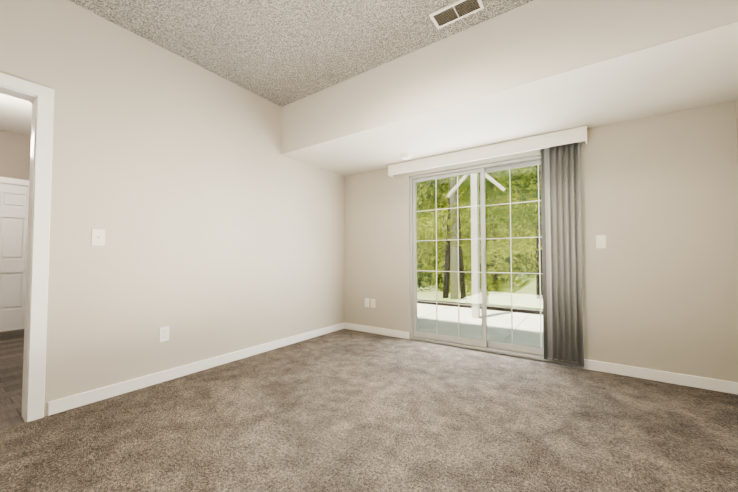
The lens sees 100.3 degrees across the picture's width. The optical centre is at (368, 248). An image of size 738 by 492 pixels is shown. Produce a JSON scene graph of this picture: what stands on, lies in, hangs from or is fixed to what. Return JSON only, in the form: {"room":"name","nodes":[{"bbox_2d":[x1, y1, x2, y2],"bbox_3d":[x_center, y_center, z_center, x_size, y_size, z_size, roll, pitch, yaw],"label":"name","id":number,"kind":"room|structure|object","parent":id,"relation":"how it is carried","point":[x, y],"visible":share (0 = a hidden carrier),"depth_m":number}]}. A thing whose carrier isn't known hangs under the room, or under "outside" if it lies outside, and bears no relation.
{"room":"empty living room","nodes":[
{"label":"empty living room","id":0,"kind":"room"},
{"bbox_2d":[0,329,24,429],"bbox_3d":[-3.620,1.126,2.992,3.760,0.059,6.440,-1,-2,35],"label":"floor","id":1,"kind":"structure","parent":0,"point":[11,359],"depth_m":2.59},
{"bbox_2d":[0,130,30,179],"bbox_3d":[-5.115,-0.242,4.072,0.120,2.740,6.440,-1,-2,35],"label":"wall","id":2,"kind":"structure","parent":0,"point":[15,148],"depth_m":4.28},
{"bbox_2d":[0,183,28,331],"bbox_3d":[-5.014,0.115,4.093,0.124,2.005,0.882,-1,-2,35],"label":"hall door","id":3,"kind":"structure","parent":2,"relation":"in","point":[14,203],"depth_m":4.26},
{"bbox_2d":[0,177,28,186],"bbox_3d":[-5.066,0.077,4.119,0.136,2.105,1.040,-1,-2,35],"label":"door frame","id":4,"kind":"structure","parent":2,"relation":"attached to","point":[13,181],"depth_m":4.26},
{"bbox_2d":[0,0,344,416],"bbox_3d":[-1.654,-0.284,2.675,0.120,2.740,4.690,-1,-2,35],"label":"wall","id":5,"kind":"structure","parent":0,"point":[201,201],"depth_m":2.50},
{"bbox_2d":[0,72,53,421],"bbox_3d":[-2.406,0.002,1.586,0.156,2.101,1.042,-1,-2,35],"label":"trim","id":6,"kind":"structure","parent":5,"relation":"attached to","point":[40,97],"depth_m":1.94},
{"bbox_2d":[91,229,104,245],"bbox_3d":[-1.911,-0.079,2.177,0.019,0.116,0.072,-1,-2,35],"label":"light switch","id":7,"kind":"object","parent":5,"relation":"attached to","point":[98,237],"visible":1,"depth_m":2.18},
{"bbox_2d":[159,326,169,341],"bbox_3d":[-1.668,0.696,2.512,0.008,0.116,0.072,-1,-2,35],"label":"outlet","id":8,"kind":"object","parent":5,"relation":"attached to","point":[163,333],"visible":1,"depth_m":2.51},
{"bbox_2d":[48,322,343,415],"bbox_3d":[-1.193,1.058,3.177,0.017,0.088,2.972,-1,-2,35],"label":"baseboard","id":9,"kind":"structure","parent":5,"relation":"attached to","point":[86,398],"depth_m":2.52},
{"bbox_2d":[0,0,533,136],"bbox_3d":[-2.018,-1.727,1.966,7.660,0.100,6.440,-1,-2,35],"label":"ceiling","id":10,"kind":"structure","parent":0,"point":[281,53],"depth_m":2.39},
{"bbox_2d":[429,0,483,28],"bbox_3d":[0.613,-1.660,2.159,0.340,0.019,0.160,-1,-2,35],"label":"ceiling vent","id":11,"kind":"object","parent":10,"relation":"in","point":[451,13],"visible":1,"depth_m":2.15},
{"bbox_2d":[281,0,737,175],"bbox_3d":[0.873,-1.372,2.929,3.780,0.550,1.144,-1,-2,35],"label":"soffit","id":12,"kind":"structure","parent":10,"relation":"attached to","point":[535,68],"depth_m":2.29},
{"bbox_2d":[401,154,411,159],"bbox_3d":[0.433,-1.060,3.557,0.132,0.036,0.132,-1,-2,35],"label":"smoke detector","id":13,"kind":"object","parent":12,"relation":"attached to","point":[406,156],"visible":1,"depth_m":3.52},
{"bbox_2d":[0,328,737,491],"bbox_3d":[-0.095,1.079,1.459,3.780,0.060,4.540,-1,-2,35],"label":"floor carpet","id":14,"kind":"object","parent":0,"point":[345,410],"visible":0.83,"depth_m":1.79},
{"bbox_2d":[344,100,737,381],"bbox_3d":[1.242,-0.262,3.427,3.780,2.740,0.150,-1,-2,35],"label":"wall","id":15,"kind":"structure","parent":0,"point":[659,201],"depth_m":2.59},
{"bbox_2d":[365,298,368,306],"bbox_3d":[-0.027,0.732,4.182,0.072,0.116,0.008,-1,-2,35],"label":"outlet","id":16,"kind":"object","parent":15,"relation":"attached to","point":[366,302],"visible":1,"depth_m":4.18},
{"bbox_2d":[371,299,374,307],"bbox_3d":[0.055,0.730,4.125,0.072,0.116,0.008,-1,-2,35],"label":"outlet","id":17,"kind":"object","parent":15,"relation":"attached to","point":[373,303],"visible":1,"depth_m":4.12},
{"bbox_2d":[344,322,408,338],"bbox_3d":[0.080,1.085,4.094,1.005,0.088,0.013,-1,-2,35],"label":"baseboard","id":18,"kind":"structure","parent":15,"relation":"attached to","point":[376,330],"depth_m":4.06},
{"bbox_2d":[388,125,587,366],"bbox_3d":[1.122,-0.005,3.344,2.078,2.153,0.109,-1,-2,35],"label":"vertical blinds","id":19,"kind":"object","parent":15,"relation":"attached to","point":[563,337],"visible":1,"depth_m":2.89},
{"bbox_2d":[410,155,581,366],"bbox_3d":[1.266,0.094,3.399,1.754,2.026,0.122,-1,-2,35],"label":"sliding door","id":20,"kind":"structure","parent":15,"relation":"in","point":[514,349],"depth_m":3.41},
{"bbox_2d":[596,235,605,247],"bbox_3d":[2.069,-0.062,2.743,0.072,0.116,0.019,-1,-2,35],"label":"light switch","id":21,"kind":"object","parent":15,"relation":"attached to","point":[600,241],"visible":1,"depth_m":2.75},
{"bbox_2d":[583,359,737,394],"bbox_3d":[2.335,1.038,2.529,0.945,0.088,0.013,-1,-2,35],"label":"baseboard","id":22,"kind":"structure","parent":15,"relation":"attached to","point":[731,387],"depth_m":2.49},
{"bbox_2d":[735,98,737,160],"bbox_3d":[1.550,-0.352,0.452,0.120,2.740,4.690,-1,-2,35],"label":"wall","id":23,"kind":"structure","parent":0,"point":[736,103],"depth_m":2.30},
{"label":"outside","id":24,"kind":"structure","parent":0,"visible":0},
{"bbox_2d":[417,272,542,309],"bbox_3d":[10.428,2.325,37.451,100.000,0.240,66.330,-1,-2,35],"label":"ground","id":25,"kind":"structure","parent":24,"point":[521,296],"depth_m":8.10},
{"bbox_2d":[417,299,542,314],"bbox_3d":[1.886,1.215,6.680,17.072,0.104,0.100,-1,-2,35],"label":"timber edge","id":26,"kind":"object","parent":25,"relation":"on","point":[509,310],"depth_m":6.21},
{"bbox_2d":[417,165,542,298],"bbox_3d":[2.285,-3.663,27.837,56.818,18.816,34.385,-1,-2,35],"label":"trees","id":27,"kind":"object","parent":25,"relation":"on","point":[522,259],"depth_m":8.37},
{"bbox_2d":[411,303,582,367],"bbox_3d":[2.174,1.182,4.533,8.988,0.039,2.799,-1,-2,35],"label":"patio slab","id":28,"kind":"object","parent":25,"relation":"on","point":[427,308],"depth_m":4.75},
{"bbox_2d":[446,173,504,318],"bbox_3d":[2.243,-0.263,5.028,6.200,2.879,0.140,-1,-2,35],"label":"post","id":29,"kind":"object","parent":28,"relation":"on","point":[476,267],"depth_m":5.26}
]}

